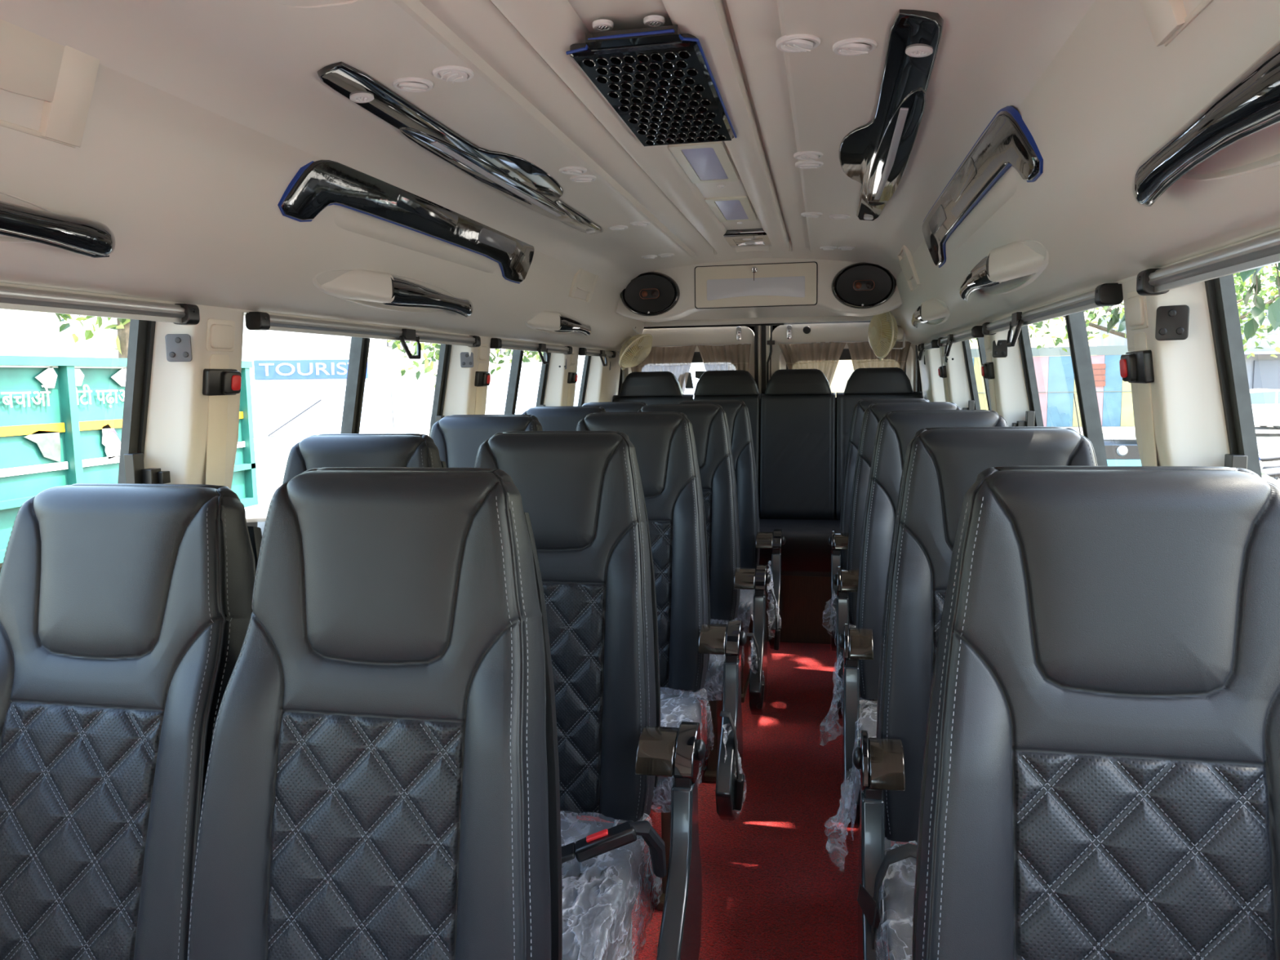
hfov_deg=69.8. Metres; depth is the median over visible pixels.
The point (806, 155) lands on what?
ceiling vent
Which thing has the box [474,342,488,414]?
cover
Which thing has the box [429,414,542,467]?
passenger seat
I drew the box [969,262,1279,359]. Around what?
leafy tree
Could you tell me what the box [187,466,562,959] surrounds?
passenger seat
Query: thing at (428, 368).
leafy tree
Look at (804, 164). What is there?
ceiling vent
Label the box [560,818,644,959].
seat cushion
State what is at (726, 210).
diffuser
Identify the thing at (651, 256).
ceiling vent
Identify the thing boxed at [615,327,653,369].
fan
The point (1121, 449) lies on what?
box
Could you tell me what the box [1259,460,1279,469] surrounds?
motorbike
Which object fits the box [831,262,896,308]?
speaker
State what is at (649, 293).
speaker
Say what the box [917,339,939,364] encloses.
roller blind
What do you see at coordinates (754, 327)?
door frame
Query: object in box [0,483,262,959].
passenger seat
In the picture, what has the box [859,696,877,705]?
seat cushion
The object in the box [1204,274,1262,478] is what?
window
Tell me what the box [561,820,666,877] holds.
belt
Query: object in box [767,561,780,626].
flap
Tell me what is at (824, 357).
door curtain
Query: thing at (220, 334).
window pillar
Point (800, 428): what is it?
bench
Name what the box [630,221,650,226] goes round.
ceiling vent
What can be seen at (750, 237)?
recessed light
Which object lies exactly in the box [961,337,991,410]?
window
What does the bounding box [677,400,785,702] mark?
passenger seat
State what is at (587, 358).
window
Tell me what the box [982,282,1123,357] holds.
roller blind
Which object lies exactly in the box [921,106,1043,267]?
fascia
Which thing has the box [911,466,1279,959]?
passenger seat
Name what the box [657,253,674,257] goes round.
ceiling vent
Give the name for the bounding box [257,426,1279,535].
ground
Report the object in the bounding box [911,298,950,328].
handle
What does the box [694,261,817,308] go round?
ceiling panel
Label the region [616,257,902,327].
trim
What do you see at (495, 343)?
roller blind
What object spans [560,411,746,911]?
passenger seat
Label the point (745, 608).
seat cushion
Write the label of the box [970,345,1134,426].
fence
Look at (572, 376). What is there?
switch
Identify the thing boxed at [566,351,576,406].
cover
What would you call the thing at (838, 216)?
ceiling vent
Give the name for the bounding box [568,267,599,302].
pocket cover
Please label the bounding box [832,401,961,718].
passenger seat
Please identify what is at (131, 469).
window
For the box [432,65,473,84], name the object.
ceiling vent
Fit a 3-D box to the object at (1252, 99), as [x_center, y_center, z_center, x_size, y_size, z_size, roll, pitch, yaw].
[0.502,-0.304,0.654,0.109,0.092,0.832,0,6,9]
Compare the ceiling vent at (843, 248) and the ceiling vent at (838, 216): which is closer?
the ceiling vent at (838, 216)
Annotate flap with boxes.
[723,720,744,795]
[749,642,765,681]
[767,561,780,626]
[822,604,835,632]
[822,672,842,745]
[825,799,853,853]
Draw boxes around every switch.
[202,368,241,395]
[474,371,490,386]
[567,372,577,383]
[937,365,946,377]
[981,361,995,378]
[1119,350,1154,383]
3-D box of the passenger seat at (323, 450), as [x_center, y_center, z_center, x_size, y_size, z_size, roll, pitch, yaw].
[-0.666,0.531,1.858,0.460,1.214,0.728,0,6,11]
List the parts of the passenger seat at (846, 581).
pivot knob, backrest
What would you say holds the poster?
attached to the lorry
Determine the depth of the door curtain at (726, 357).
5.02 m
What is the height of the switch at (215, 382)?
0.051 m
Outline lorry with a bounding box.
[0,355,257,573]
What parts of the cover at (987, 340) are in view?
plate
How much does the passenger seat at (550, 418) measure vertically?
1.225 m
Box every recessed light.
[592,18,613,31]
[643,14,664,26]
[667,141,738,183]
[704,195,756,222]
[723,228,771,248]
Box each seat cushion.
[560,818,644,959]
[651,693,701,806]
[660,653,725,697]
[710,589,755,631]
[759,518,839,572]
[848,623,856,627]
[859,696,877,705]
[859,704,877,740]
[884,844,916,959]
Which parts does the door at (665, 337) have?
hinge plate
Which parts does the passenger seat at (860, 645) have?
pivot knob, backrest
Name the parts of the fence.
painted panel, painted panel, painted panel, painted panel, painted panel, painted panel, painted panel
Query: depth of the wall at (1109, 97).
1.26 m
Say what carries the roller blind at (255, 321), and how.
attached to the wall at (188, 194)
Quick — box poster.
[102,423,120,457]
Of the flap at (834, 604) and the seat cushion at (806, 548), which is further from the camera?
the seat cushion at (806, 548)
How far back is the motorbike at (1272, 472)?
11.72 m
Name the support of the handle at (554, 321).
attached to the wall at (188, 194)
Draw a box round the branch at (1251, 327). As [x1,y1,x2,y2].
[1239,262,1279,340]
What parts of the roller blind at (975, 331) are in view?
pull handle, housing rail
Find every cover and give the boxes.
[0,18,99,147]
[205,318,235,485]
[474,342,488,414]
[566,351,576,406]
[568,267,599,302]
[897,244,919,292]
[939,346,948,402]
[983,334,996,412]
[1126,290,1157,466]
[1139,0,1213,46]
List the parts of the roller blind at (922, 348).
pull handle, housing rail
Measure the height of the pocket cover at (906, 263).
0.147 m
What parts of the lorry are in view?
post, post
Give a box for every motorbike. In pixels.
[1257,441,1279,479]
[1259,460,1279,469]
[1260,466,1279,477]
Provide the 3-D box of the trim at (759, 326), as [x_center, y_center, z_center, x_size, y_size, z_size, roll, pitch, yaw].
[0.664,-0.045,5.089,0.012,1.620,0.030,0,6,11]
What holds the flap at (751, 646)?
hanging from the passenger seat at (709, 423)
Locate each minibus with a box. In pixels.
[244,357,405,527]
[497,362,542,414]
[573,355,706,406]
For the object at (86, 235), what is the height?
0.092 m
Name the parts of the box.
number plate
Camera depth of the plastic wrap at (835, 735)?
2.52 m
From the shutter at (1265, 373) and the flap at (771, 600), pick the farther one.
the shutter at (1265, 373)
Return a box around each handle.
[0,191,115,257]
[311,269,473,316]
[524,311,591,336]
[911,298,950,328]
[959,240,1048,302]
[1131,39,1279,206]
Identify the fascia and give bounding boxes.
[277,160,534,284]
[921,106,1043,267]
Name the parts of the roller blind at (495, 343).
housing rail, pull handle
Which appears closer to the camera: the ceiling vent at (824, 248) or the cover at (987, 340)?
the cover at (987, 340)
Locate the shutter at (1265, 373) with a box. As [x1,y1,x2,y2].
[1252,360,1279,389]
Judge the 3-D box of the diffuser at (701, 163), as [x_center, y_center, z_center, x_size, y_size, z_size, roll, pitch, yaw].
[0.179,-0.855,2.479,0.081,0.008,0.383,0,6,11]
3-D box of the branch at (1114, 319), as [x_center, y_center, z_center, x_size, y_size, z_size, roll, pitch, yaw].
[4.173,-2.714,7.484,1.265,3.163,0.468,0,6,11]
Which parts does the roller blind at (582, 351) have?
housing rail, pull handle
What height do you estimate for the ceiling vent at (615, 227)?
0.017 m
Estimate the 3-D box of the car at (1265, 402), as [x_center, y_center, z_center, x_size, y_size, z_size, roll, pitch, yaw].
[19.865,-2.200,29.587,4.068,1.480,1.880,1,7,19]
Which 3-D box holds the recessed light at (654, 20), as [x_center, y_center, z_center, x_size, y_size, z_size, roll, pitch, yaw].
[0.022,-0.729,1.458,0.034,0.008,0.034,0,6,11]
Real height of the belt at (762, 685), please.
0.239 m
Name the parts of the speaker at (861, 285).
tweeter plate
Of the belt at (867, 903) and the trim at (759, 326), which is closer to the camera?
the belt at (867, 903)
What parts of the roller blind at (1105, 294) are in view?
pull handle, housing rail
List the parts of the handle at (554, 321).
handle moulding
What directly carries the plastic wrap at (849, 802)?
attached to the passenger seat at (941, 464)
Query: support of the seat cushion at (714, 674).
on the passenger seat at (709, 423)
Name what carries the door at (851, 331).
in the wall at (1109, 97)
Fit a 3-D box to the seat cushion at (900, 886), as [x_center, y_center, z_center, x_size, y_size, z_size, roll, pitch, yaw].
[0.635,0.774,1.498,0.440,0.125,0.470,0,6,11]
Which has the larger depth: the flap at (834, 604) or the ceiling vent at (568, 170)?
the flap at (834, 604)
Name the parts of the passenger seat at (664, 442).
backrest, pivot knob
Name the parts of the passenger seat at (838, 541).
pivot knob, backrest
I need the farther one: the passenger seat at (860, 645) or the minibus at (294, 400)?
the minibus at (294, 400)
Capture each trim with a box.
[276,0,360,8]
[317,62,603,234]
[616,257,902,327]
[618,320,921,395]
[758,325,760,398]
[760,325,769,393]
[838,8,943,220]
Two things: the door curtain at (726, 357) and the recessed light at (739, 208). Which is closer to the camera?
the recessed light at (739, 208)
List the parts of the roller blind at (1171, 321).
housing rail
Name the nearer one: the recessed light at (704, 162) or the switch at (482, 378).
the recessed light at (704, 162)
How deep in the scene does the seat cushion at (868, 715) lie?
2.38 m
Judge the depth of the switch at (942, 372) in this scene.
3.84 m
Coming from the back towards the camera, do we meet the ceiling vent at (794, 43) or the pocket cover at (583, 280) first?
the pocket cover at (583, 280)
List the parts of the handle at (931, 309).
handle moulding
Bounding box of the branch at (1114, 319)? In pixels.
[1088,302,1125,333]
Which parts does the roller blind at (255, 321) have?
housing rail, pull handle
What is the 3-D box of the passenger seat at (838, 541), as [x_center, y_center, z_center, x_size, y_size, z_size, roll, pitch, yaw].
[1.051,0.283,3.801,0.534,1.221,0.757,0,6,11]
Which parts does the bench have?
backrest, backrest, backrest, seat, backrest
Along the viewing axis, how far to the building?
37.36 m
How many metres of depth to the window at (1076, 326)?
2.08 m
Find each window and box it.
[117,319,170,484]
[340,337,452,435]
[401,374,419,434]
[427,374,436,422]
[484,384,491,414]
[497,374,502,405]
[504,349,551,414]
[577,355,591,405]
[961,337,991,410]
[1012,311,1107,466]
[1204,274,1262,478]
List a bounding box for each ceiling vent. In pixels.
[392,77,433,92]
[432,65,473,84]
[559,166,586,175]
[565,24,737,146]
[569,174,595,182]
[608,225,627,230]
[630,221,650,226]
[641,254,657,258]
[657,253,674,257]
[776,34,820,53]
[793,151,823,160]
[795,160,823,168]
[800,211,822,217]
[819,246,836,250]
[829,213,850,219]
[832,37,877,56]
[838,246,855,250]
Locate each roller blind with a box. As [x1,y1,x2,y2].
[0,285,199,361]
[244,311,480,367]
[489,337,573,368]
[578,347,615,370]
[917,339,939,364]
[937,325,983,362]
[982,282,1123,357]
[1136,231,1279,340]
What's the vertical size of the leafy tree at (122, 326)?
6.713 m
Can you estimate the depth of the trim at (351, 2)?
1.24 m
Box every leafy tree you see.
[55,313,130,358]
[386,339,543,387]
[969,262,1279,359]
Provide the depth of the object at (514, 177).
2.00 m
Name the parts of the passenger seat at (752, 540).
backrest, pivot knob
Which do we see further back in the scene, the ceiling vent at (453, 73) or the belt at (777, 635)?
the belt at (777, 635)
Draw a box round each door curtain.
[630,344,697,394]
[697,343,751,371]
[777,341,846,386]
[846,339,911,371]
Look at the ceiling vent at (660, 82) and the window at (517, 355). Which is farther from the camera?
the window at (517, 355)
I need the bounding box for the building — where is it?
[1097,306,1279,389]
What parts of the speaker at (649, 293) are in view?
tweeter plate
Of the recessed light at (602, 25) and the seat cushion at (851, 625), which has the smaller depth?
the recessed light at (602, 25)
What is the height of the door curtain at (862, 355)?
0.395 m
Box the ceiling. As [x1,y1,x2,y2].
[0,0,1095,288]
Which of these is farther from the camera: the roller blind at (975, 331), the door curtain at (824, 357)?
the door curtain at (824, 357)
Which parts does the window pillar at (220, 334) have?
plate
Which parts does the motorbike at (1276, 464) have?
fuel tank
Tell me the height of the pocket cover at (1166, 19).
0.147 m
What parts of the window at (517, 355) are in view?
rubber frame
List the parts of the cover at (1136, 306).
plate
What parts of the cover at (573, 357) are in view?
plate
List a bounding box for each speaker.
[620,271,679,316]
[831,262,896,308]
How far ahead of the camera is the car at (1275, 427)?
31.94 m
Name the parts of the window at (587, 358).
rubber frame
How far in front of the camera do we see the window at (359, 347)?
2.45 m
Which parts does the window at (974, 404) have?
rubber frame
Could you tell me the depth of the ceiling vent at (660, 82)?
1.67 m
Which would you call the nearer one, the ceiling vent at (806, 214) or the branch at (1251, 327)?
the ceiling vent at (806, 214)
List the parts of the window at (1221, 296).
rubber frame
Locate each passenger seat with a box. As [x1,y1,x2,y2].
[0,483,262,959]
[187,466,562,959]
[282,433,446,484]
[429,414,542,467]
[474,431,706,959]
[521,405,605,431]
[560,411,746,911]
[582,401,646,412]
[636,404,770,782]
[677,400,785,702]
[827,398,929,650]
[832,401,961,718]
[838,409,1008,853]
[853,426,1097,959]
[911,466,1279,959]
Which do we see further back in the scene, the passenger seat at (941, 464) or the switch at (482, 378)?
the switch at (482, 378)
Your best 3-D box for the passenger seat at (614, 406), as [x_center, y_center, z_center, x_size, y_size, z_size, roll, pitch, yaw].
[-0.169,0.275,4.053,0.460,1.219,0.728,0,6,11]
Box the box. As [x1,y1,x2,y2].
[1073,393,1142,466]
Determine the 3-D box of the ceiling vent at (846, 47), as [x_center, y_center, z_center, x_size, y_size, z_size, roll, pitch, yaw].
[0.335,-0.674,1.431,0.068,0.017,0.068,0,6,11]
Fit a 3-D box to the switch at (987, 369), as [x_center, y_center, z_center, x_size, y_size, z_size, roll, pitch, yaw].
[1.052,-0.331,2.772,0.030,0.051,0.089,0,6,11]
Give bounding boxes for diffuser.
[681,147,728,180]
[715,200,748,220]
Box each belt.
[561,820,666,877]
[720,711,744,810]
[746,632,764,708]
[766,588,780,650]
[857,843,917,949]
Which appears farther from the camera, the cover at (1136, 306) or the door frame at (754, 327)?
the door frame at (754, 327)
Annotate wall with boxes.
[0,63,644,488]
[892,0,1279,466]
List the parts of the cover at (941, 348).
plate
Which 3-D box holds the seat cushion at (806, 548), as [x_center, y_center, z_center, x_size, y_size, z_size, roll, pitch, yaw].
[0.600,0.322,4.675,1.700,0.198,0.470,0,6,11]
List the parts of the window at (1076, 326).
rubber frame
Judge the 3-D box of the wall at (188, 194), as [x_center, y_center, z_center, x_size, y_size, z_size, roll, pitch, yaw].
[-0.764,0.139,1.928,0.381,1.980,6.820,0,6,11]
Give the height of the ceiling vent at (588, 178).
0.017 m
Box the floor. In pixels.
[577,640,917,959]
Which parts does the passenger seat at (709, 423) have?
backrest, pivot knob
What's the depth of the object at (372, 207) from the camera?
2.09 m
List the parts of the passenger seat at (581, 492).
backrest, pivot knob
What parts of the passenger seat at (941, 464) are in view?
pivot knob, backrest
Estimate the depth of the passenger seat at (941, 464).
1.74 m
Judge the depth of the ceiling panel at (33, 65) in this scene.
1.15 m
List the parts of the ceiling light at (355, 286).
handle moulding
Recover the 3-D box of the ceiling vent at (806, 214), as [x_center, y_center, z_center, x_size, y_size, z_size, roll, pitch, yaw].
[0.550,-0.848,2.933,0.068,0.017,0.068,0,6,11]
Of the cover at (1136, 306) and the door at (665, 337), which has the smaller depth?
the cover at (1136, 306)
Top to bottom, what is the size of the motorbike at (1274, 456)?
1.081 m
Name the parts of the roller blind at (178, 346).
housing rail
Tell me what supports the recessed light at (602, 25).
in the ceiling
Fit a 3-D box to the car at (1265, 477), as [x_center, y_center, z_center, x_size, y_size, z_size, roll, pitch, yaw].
[3.298,0.683,6.118,1.880,1.480,4.068,1,7,17]
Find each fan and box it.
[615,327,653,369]
[867,311,905,360]
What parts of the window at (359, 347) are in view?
rubber frame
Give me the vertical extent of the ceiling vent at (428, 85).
0.017 m
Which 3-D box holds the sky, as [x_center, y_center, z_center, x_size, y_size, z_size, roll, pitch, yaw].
[-10.029,-4.306,32.365,8.050,6.000,14.000,0,6,11]
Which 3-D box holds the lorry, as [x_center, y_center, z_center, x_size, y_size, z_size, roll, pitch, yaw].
[-4.557,0.546,4.690,2.270,2.320,5.340,0,6,11]
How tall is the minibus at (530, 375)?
2.500 m
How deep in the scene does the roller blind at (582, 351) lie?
4.56 m
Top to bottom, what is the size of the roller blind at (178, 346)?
0.101 m
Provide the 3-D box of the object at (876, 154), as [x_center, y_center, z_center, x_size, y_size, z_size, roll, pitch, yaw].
[0.543,-0.756,2.135,0.160,0.039,1.750,0,6,11]
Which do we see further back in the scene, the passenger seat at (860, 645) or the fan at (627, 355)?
the fan at (627, 355)
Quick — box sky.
[102,315,526,435]
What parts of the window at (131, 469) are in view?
rubber frame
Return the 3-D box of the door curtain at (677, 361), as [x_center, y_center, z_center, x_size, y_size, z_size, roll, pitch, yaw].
[0.118,-0.549,5.101,0.403,0.395,0.054,0,6,11]
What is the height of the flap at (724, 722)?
0.275 m
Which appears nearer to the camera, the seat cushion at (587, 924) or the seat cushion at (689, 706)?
the seat cushion at (587, 924)
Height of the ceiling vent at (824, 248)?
0.017 m
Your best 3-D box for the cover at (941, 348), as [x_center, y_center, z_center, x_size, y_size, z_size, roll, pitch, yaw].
[1.289,-0.414,3.875,0.044,0.324,0.082,0,6,11]
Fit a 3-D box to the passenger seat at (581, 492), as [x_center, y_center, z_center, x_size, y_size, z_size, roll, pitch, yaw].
[-0.182,0.534,1.744,0.610,1.218,0.766,0,6,11]
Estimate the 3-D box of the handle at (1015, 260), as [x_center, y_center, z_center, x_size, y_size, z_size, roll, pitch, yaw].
[0.774,-0.457,1.988,0.109,0.092,0.832,0,6,9]
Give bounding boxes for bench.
[612,367,923,644]
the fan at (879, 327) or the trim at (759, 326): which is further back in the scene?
the trim at (759, 326)
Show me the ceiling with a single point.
(255, 64)
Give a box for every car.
[1249,388,1279,426]
[1260,426,1279,429]
[1261,471,1279,487]
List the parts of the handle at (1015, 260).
handle moulding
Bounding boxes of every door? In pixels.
[624,326,754,388]
[766,321,915,391]
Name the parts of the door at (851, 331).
hinge plate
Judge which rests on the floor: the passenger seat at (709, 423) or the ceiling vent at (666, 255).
the passenger seat at (709, 423)
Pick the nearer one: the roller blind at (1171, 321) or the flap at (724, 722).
the roller blind at (1171, 321)
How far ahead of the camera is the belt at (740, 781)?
2.32 m
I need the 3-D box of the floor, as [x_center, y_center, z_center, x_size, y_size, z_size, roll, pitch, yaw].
[0.037,1.168,1.883,1.880,0.080,6.840,0,6,11]
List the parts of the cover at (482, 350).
plate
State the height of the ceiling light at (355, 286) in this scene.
0.092 m
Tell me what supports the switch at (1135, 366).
attached to the cover at (1136, 306)

